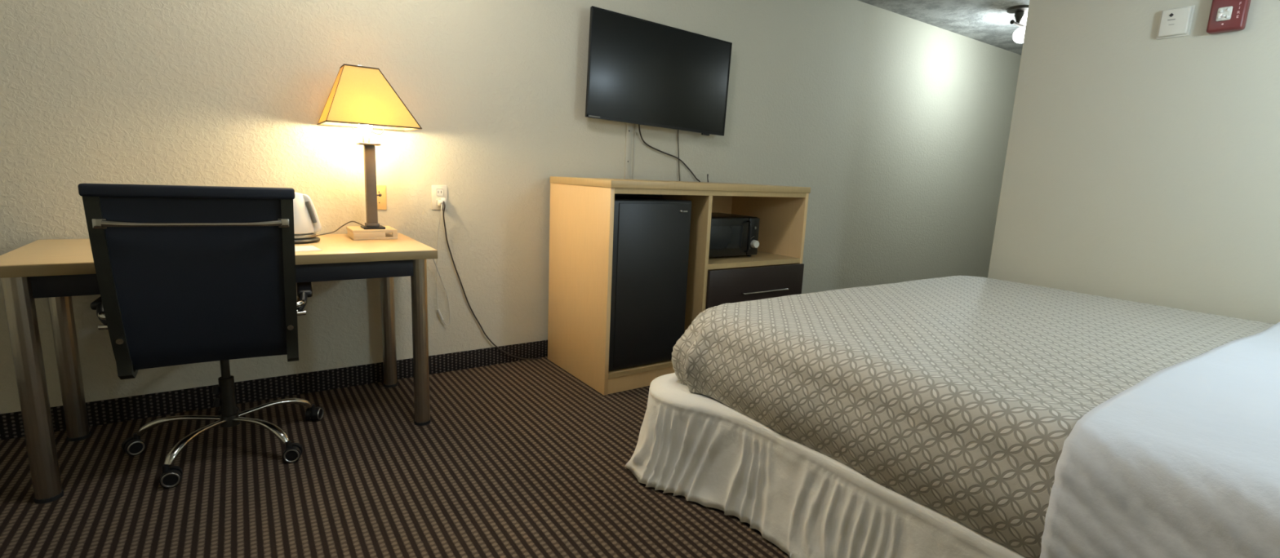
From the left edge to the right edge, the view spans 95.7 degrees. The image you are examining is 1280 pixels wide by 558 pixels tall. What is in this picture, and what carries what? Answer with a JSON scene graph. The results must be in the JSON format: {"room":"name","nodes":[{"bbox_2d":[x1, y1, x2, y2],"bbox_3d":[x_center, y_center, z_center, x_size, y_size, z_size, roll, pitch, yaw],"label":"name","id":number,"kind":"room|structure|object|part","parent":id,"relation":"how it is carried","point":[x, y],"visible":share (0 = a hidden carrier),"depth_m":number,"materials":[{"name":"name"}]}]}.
{"room":"hotel room","nodes":[
{"label":"hotel room","id":0,"kind":"room"},
{"bbox_2d":[0,356,789,557],"bbox_3d":[1.689,0.698,2.801,9.800,0.060,3.820,-5,12,-34],"label":"floor","id":1,"kind":"structure","parent":0,"point":[524,459],"depth_m":1.95,"materials":[{"name":"carpet"}]},
{"bbox_2d":[77,183,324,488],"bbox_3d":[-1.529,0.150,2.094,0.647,0.988,0.695,-4,12,-30],"label":"office chair","id":2,"kind":"object","parent":1,"relation":"on","point":[185,274],"visible":0.98,"depth_m":1.82,"materials":[{"name":"black leather"}]},
{"bbox_3d":[-1.719,0.128,1.932,0.054,0.149,0.485,-4,12,-30],"label":"armrest","id":3,"kind":"part","parent":2,"relation":"part of","materials":[{"name":"silver metal"}]},
{"bbox_3d":[-1.696,-0.018,1.926,0.048,0.600,0.607,-4,12,-30],"label":"rail","id":4,"kind":"part","parent":2,"relation":"part of","materials":[{"name":"black metal"}]},
{"bbox_3d":[-1.385,0.003,1.850,0.440,0.574,0.130,-4,12,-30],"label":"backrest","id":5,"kind":"part","parent":2,"relation":"part of","materials":[{"name":"black fabric"}]},
{"bbox_3d":[-1.571,0.411,2.146,0.027,0.031,0.022,-4,12,-30],"label":"adjust knob","id":6,"kind":"part","parent":2,"relation":"part of","materials":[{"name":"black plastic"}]},
{"bbox_3d":[-1.573,0.460,2.155,0.027,0.031,0.022,-4,12,-30],"label":"adjust knob","id":7,"kind":"part","parent":2,"relation":"part of","materials":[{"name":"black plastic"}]},
{"bbox_3d":[-1.301,-0.042,2.157,0.048,0.600,0.607,-4,12,-30],"label":"rail","id":8,"kind":"part","parent":2,"relation":"part of","materials":[{"name":"black metal"}]},
{"bbox_3d":[-1.282,0.101,2.188,0.054,0.149,0.485,-4,12,-30],"label":"armrest","id":9,"kind":"part","parent":2,"relation":"part of","materials":[{"name":"silver metal"}]},
{"bbox_2d":[0,232,437,503],"bbox_3d":[-1.525,0.239,2.283,1.260,0.750,0.651,-5,12,-34],"label":"desk","id":10,"kind":"object","parent":1,"relation":"on","point":[57,270],"visible":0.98,"depth_m":2.10,"materials":[{"name":"brown wood"}]},
{"bbox_3d":[-1.842,0.333,1.757,0.061,0.707,0.061,-5,12,-34],"label":"leg","id":11,"kind":"part","parent":10,"relation":"part of","materials":[{"name":"metal"}]},
{"bbox_3d":[-2.127,0.250,2.148,0.061,0.707,0.061,-5,12,-34],"label":"leg","id":12,"kind":"part","parent":10,"relation":"part of","materials":[{"name":"metal"}]},
{"bbox_2d":[293,192,321,244],"bbox_3d":[-1.414,-0.260,2.350,0.203,0.216,0.200,-5,12,-34],"label":"electric kettle","id":13,"kind":"object","parent":10,"relation":"on","point":[307,224],"visible":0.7,"depth_m":2.33,"materials":[{"name":"white plastic"}]},
{"bbox_3d":[-1.411,-0.350,2.333,0.100,0.032,0.100,-5,12,-34],"label":"lid","id":14,"kind":"part","parent":13,"relation":"part of","materials":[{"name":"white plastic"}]},
{"bbox_3d":[-1.343,-0.266,2.369,0.067,0.161,0.028,-1,11,-19],"label":"handle","id":15,"kind":"part","parent":13,"relation":"part of","materials":[{"name":"white plastic"}]},
{"bbox_2d":[294,245,321,252],"bbox_3d":[-1.269,-0.115,2.187,0.090,0.001,0.150,-6,14,-41],"label":"paper card","id":16,"kind":"object","parent":10,"relation":"on","point":[302,248],"visible":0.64,"depth_m":2.18,"materials":[{"name":"white paper"}]},
{"bbox_2d":[316,221,362,235],"bbox_3d":[-1.376,-0.224,2.586,0.091,0.064,0.249,10,13,35],"label":"cord","id":17,"kind":"object","parent":10,"relation":"on","point":[349,221],"visible":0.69,"depth_m":2.65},
{"bbox_2d":[316,63,422,239],"bbox_3d":[-1.182,-0.550,2.537,0.370,0.740,0.306,-5,12,-34],"label":"table lamp","id":18,"kind":"object","parent":10,"relation":"on","point":[361,97],"visible":1,"depth_m":2.44,"materials":[{"name":"yellow fabric"}]},
{"bbox_3d":[-1.190,-0.664,2.507,0.058,0.070,0.058,-5,12,-34],"label":"bulb","id":19,"kind":"part","parent":18,"relation":"part of","materials":[{"name":"white glass"}]},
{"bbox_3d":[-1.190,-0.624,2.516,0.029,0.067,0.010,-5,12,-34],"label":"rod","id":20,"kind":"part","parent":18,"relation":"part of","materials":[{"name":"brown metal"}]},
{"bbox_3d":[-1.184,-0.588,2.527,0.086,0.008,0.076,-5,12,-34],"label":"cap plate","id":21,"kind":"part","parent":18,"relation":"part of","materials":[{"name":"brown metal"}]},
{"bbox_3d":[-1.172,-0.779,2.496,0.364,0.237,0.300,-5,12,-34],"label":"lamp shade","id":22,"kind":"part","parent":18,"relation":"part of","materials":[{"name":"white fabric"}]},
{"bbox_3d":[-1.172,-0.779,2.496,0.370,0.243,0.306,-5,12,-34],"label":"trim","id":23,"kind":"part","parent":18,"relation":"part of","materials":[{"name":"fabric"}]},
{"bbox_3d":[-1.196,-0.232,2.594,0.088,0.009,0.090,-5,12,-34],"label":"plate","id":24,"kind":"part","parent":18,"relation":"part of","materials":[{"name":"black plastic"}]},
{"bbox_3d":[-1.220,0.172,2.807,0.061,0.707,0.061,-5,12,-34],"label":"leg","id":25,"kind":"part","parent":10,"relation":"part of","materials":[{"name":"metal"}]},
{"bbox_3d":[-0.912,0.257,2.406,0.061,0.707,0.061,-5,12,-34],"label":"leg","id":26,"kind":"part","parent":10,"relation":"part of","materials":[{"name":"metal"}]},
{"bbox_2d":[547,176,810,395],"bbox_3d":[0.251,-0.036,3.393,1.396,1.050,0.691,-5,12,-34],"label":"base cabinet","id":27,"kind":"object","parent":1,"relation":"on","point":[581,218],"visible":0.54,"depth_m":3.12,"materials":[{"name":"brown wood"}]},
{"bbox_3d":[-0.328,0.022,3.033,0.022,1.014,0.640,-5,12,-34],"label":"panel","id":28,"kind":"part","parent":27,"relation":"part of","materials":[{"name":"brown wood"}]},
{"bbox_2d":[608,360,672,378],"bbox_3d":[0.219,0.385,3.485,1.340,0.024,0.626,-5,12,-34],"label":"shelf","id":29,"kind":"object","parent":27,"relation":"attached to","point":[666,366],"depth_m":2.98,"materials":[{"name":"brown wood"}]},
{"bbox_2d":[608,193,691,371],"bbox_3d":[-0.068,-0.035,3.174,0.564,0.873,0.586,-5,12,-34],"label":"mini fridge","id":30,"kind":"object","parent":27,"relation":"on","point":[651,236],"visible":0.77,"depth_m":2.91,"materials":[{"name":"black metal"}]},
{"bbox_3d":[-0.104,-0.468,3.179,0.562,0.025,0.010,-5,12,-34],"label":"frame","id":31,"kind":"part","parent":30,"relation":"part of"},
{"bbox_3d":[0.427,-0.457,3.082,1.340,0.026,0.029,-5,12,-34],"label":"rail","id":32,"kind":"part","parent":27,"relation":"part of","materials":[{"name":"brown wood"}]},
{"bbox_3d":[0.058,-0.076,3.669,1.340,1.014,0.010,-5,12,-34],"label":"panel","id":33,"kind":"part","parent":27,"relation":"part of","materials":[{"name":"brown wood"}]},
{"bbox_2d":[708,213,759,257],"bbox_3d":[0.428,-0.262,3.464,0.460,0.240,0.399,-5,12,-34],"label":"microwave","id":34,"kind":"object","parent":27,"relation":"on","point":[731,235],"visible":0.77,"depth_m":3.35,"materials":[{"name":"black metal"}]},
{"bbox_3d":[0.480,-0.238,3.311,0.364,0.220,0.018,-5,12,-34],"label":"door","id":35,"kind":"part","parent":34,"relation":"part of","materials":[{"name":"black glass"}]},
{"bbox_3d":[0.634,-0.247,3.385,0.011,0.192,0.034,-6,13,-39],"label":"handle","id":36,"kind":"part","parent":34,"relation":"part of","materials":[{"name":"black plastic"}]},
{"bbox_3d":[0.669,-0.253,3.439,0.086,0.220,0.018,-5,12,-34],"label":"control panel","id":37,"kind":"part","parent":34,"relation":"part of","materials":[{"name":"black plastic"}]},
{"bbox_3d":[0.682,-0.207,3.431,0.048,0.048,0.027,-5,12,-34],"label":"knob","id":38,"kind":"part","parent":34,"relation":"part of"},
{"bbox_2d":[707,251,799,270],"bbox_3d":[0.491,-0.141,3.564,0.735,0.028,0.626,-5,12,-34],"label":"shelf","id":39,"kind":"object","parent":27,"relation":"attached to","point":[762,258],"depth_m":3.38,"materials":[{"name":"brown wood"}]},
{"bbox_3d":[0.676,0.056,3.333,0.755,0.252,0.017,-5,12,-34],"label":"drawer","id":40,"kind":"part","parent":27,"relation":"part of","materials":[{"name":"brown laminate"}]},
{"bbox_3d":[0.723,0.070,3.337,0.362,0.010,0.032,-5,12,-34],"label":"handle","id":41,"kind":"part","parent":27,"relation":"part of","materials":[{"name":"silver metal"}]},
{"bbox_3d":[0.797,-0.067,3.799,0.024,1.014,0.640,-5,12,-34],"label":"panel","id":42,"kind":"part","parent":27,"relation":"part of","materials":[{"name":"brown wood"}]},
{"bbox_3d":[1.542,0.519,1.872,1.913,0.607,2.025,-5,12,-34],"label":"bed","id":43,"kind":"object","parent":1,"relation":"on","visible":0,"materials":[{"name":"patterned woven fabric"},{"name":"white cotton fabric"}]},
{"bbox_2d":[624,373,1026,557],"bbox_3d":[1.377,0.638,1.921,2.144,0.332,2.212,-5,12,-34],"label":"bed skirt","id":44,"kind":"object","parent":43,"relation":"on","point":[804,501],"visible":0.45,"depth_m":1.73,"materials":[{"name":"beige fabric"}]},
{"bbox_2d":[671,275,1275,557],"bbox_3d":[1.304,0.280,2.135,2.048,0.310,1.441,-5,12,-34],"label":"coverlet","id":45,"kind":"object","parent":43,"relation":"on","point":[961,397],"visible":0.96,"depth_m":1.61,"materials":[{"name":"beige fabric"}]},
{"bbox_2d":[1039,322,1279,557],"bbox_3d":[1.843,0.491,1.355,2.065,0.429,0.869,-5,12,-34],"label":"sheet","id":46,"kind":"object","parent":43,"relation":"on","point":[1184,461],"visible":1,"depth_m":1.06,"materials":[{"name":"white fabric"}]},
{"bbox_2d":[0,0,1021,413],"bbox_3d":[0.695,-0.858,4.081,9.800,2.462,0.100,-5,12,-34],"label":"wall","id":47,"kind":"structure","parent":0,"point":[897,126],"depth_m":2.96,"materials":[{"name":"paint"}]},
{"bbox_2d":[0,340,547,440],"bbox_3d":[0.674,0.312,4.246,9.600,0.101,0.008,-5,12,-34],"label":"baseboard","id":48,"kind":"structure","parent":47,"relation":"attached to","point":[153,405],"depth_m":2.63,"materials":[{"name":"carpet"}]},
{"bbox_2d":[376,185,386,209],"bbox_3d":[-1.244,-0.389,2.760,0.067,0.116,0.008,-5,12,-34],"label":"wall plate","id":49,"kind":"object","parent":47,"relation":"attached to","point":[381,201],"visible":0.7,"depth_m":2.77,"materials":[{"name":"beige plastic"}]},
{"bbox_2d":[431,185,447,209],"bbox_3d":[-1.010,-0.410,2.918,0.076,0.122,0.010,-5,12,-34],"label":"wall outlet","id":50,"kind":"object","parent":47,"relation":"attached to","point":[438,192],"visible":0.94,"depth_m":2.91,"materials":[{"name":"white plastic"}]},
{"bbox_2d":[435,188,443,195],"bbox_3d":[-1.008,-0.437,2.912,0.032,0.036,0.007,-5,12,-34],"label":"receptacle","id":51,"kind":"object","parent":50,"relation":"attached to","point":[439,192],"depth_m":2.91,"materials":[{"name":"white plastic"}]},
{"bbox_2d":[432,200,450,325],"bbox_3d":[-1.051,-0.065,2.894,0.045,0.653,0.236,9,12,31],"label":"cord","id":52,"kind":"object","parent":47,"relation":"attached to","point":[440,202],"visible":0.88,"depth_m":2.96,"materials":[{"name":"white plastic"}]},
{"bbox_2d":[436,309,444,320],"bbox_3d":[-1.036,0.185,3.006,0.033,0.062,0.012,-5,12,-34],"label":"switch","id":53,"kind":"object","parent":52,"relation":"attached to","point":[438,311],"depth_m":3.00,"materials":[{"name":"white plastic"}]},
{"bbox_2d":[440,198,542,359],"bbox_3d":[-0.785,0.029,3.139,0.555,0.919,0.037,-5,12,-34],"label":"power cord","id":54,"kind":"object","parent":47,"relation":"attached to","point":[442,199],"visible":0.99,"depth_m":3.07,"materials":[{"name":"black plastic"}]},
{"bbox_2d":[624,123,635,179],"bbox_3d":[-0.057,-0.811,3.498,0.069,0.410,0.010,-5,12,-34],"label":"channel","id":55,"kind":"object","parent":47,"relation":"attached to","point":[628,137],"visible":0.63,"depth_m":3.50,"materials":[{"name":"white plastic"}]},
{"bbox_2d":[585,5,732,136],"bbox_3d":[0.117,-1.200,3.479,1.022,0.589,0.104,-3,11,-35],"label":"television","id":56,"kind":"object","parent":47,"relation":"attached to","point":[640,71],"visible":1,"depth_m":3.40,"materials":[{"name":"black plastic"}]},
{"bbox_2d":[638,124,700,182],"bbox_3d":[0.182,-0.790,3.635,0.546,0.403,0.053,-5,13,-37],"label":"cable","id":57,"kind":"object","parent":56,"relation":"attached to","point":[644,142],"visible":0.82,"depth_m":3.63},
{"bbox_2d":[677,129,679,181],"bbox_3d":[0.247,-0.800,3.680,0.038,0.453,0.068,7,11,22],"label":"cable","id":58,"kind":"object","parent":56,"relation":"hanging from","point":[677,130],"visible":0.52,"depth_m":3.69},
{"bbox_2d":[857,0,1029,54],"bbox_3d":[1.799,-1.802,2.351,9.800,0.100,3.820,-5,12,-34],"label":"ceiling","id":59,"kind":"structure","parent":0,"point":[986,21],"depth_m":4.70,"materials":[{"name":"white paint"}]},
{"bbox_2d":[1006,4,1028,43],"bbox_3d":[2.948,-1.964,4.492,0.294,0.240,0.180,-5,12,-34],"label":"hall ceiling light","id":60,"kind":"object","parent":59,"relation":"attached to","point":[1019,11],"visible":0.83,"depth_m":4.47,"materials":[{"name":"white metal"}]},
{"bbox_3d":[2.941,-1.968,4.486,0.276,0.032,0.032,-5,12,-34],"label":"arm","id":61,"kind":"part","parent":60,"relation":"part of","materials":[{"name":"brown metal"}]},
{"bbox_3d":[2.916,-2.012,4.460,0.064,0.084,0.064,-5,12,-34],"label":"stem","id":62,"kind":"part","parent":60,"relation":"part of","materials":[{"name":"brown metal"}]},
{"bbox_3d":[2.986,-1.908,4.530,0.120,0.120,0.120,-5,12,-34],"label":"glass globe","id":63,"kind":"part","parent":60,"relation":"part of","materials":[{"name":"white glass"}]},
{"bbox_3d":[3.023,-2.021,4.533,0.116,0.075,0.116,-5,12,-34],"label":"lamp shade","id":64,"kind":"part","parent":60,"relation":"part of","materials":[{"name":"white glass"}]},
{"bbox_2d":[987,0,1279,324],"bbox_3d":[4.375,-0.574,3.392,4.540,2.462,2.180,-5,12,-34],"label":"wall","id":65,"kind":"structure","parent":0,"point":[1139,167],"depth_m":2.53,"materials":[{"name":"paint"}]},
{"bbox_2d":[1155,4,1195,39],"bbox_3d":[2.230,-1.072,2.417,0.028,0.118,0.108,-5,12,-34],"label":"wall sensor","id":66,"kind":"object","parent":65,"relation":"attached to","point":[1175,22],"visible":1,"depth_m":2.41,"materials":[{"name":"white plastic"}]},
{"bbox_2d":[1206,0,1250,34],"bbox_3d":[2.308,-1.047,2.273,0.066,0.141,0.106,-5,12,-34],"label":"fire alarm","id":67,"kind":"object","parent":65,"relation":"attached to","point":[1225,15],"visible":1,"depth_m":2.26,"materials":[{"name":"red plastic"}]},
{"bbox_3d":[2.282,-1.037,2.264,0.012,0.038,0.036,-5,12,-34],"label":"strobe bulb","id":68,"kind":"part","parent":67,"relation":"part of","materials":[{"name":"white plastic"}]}
]}

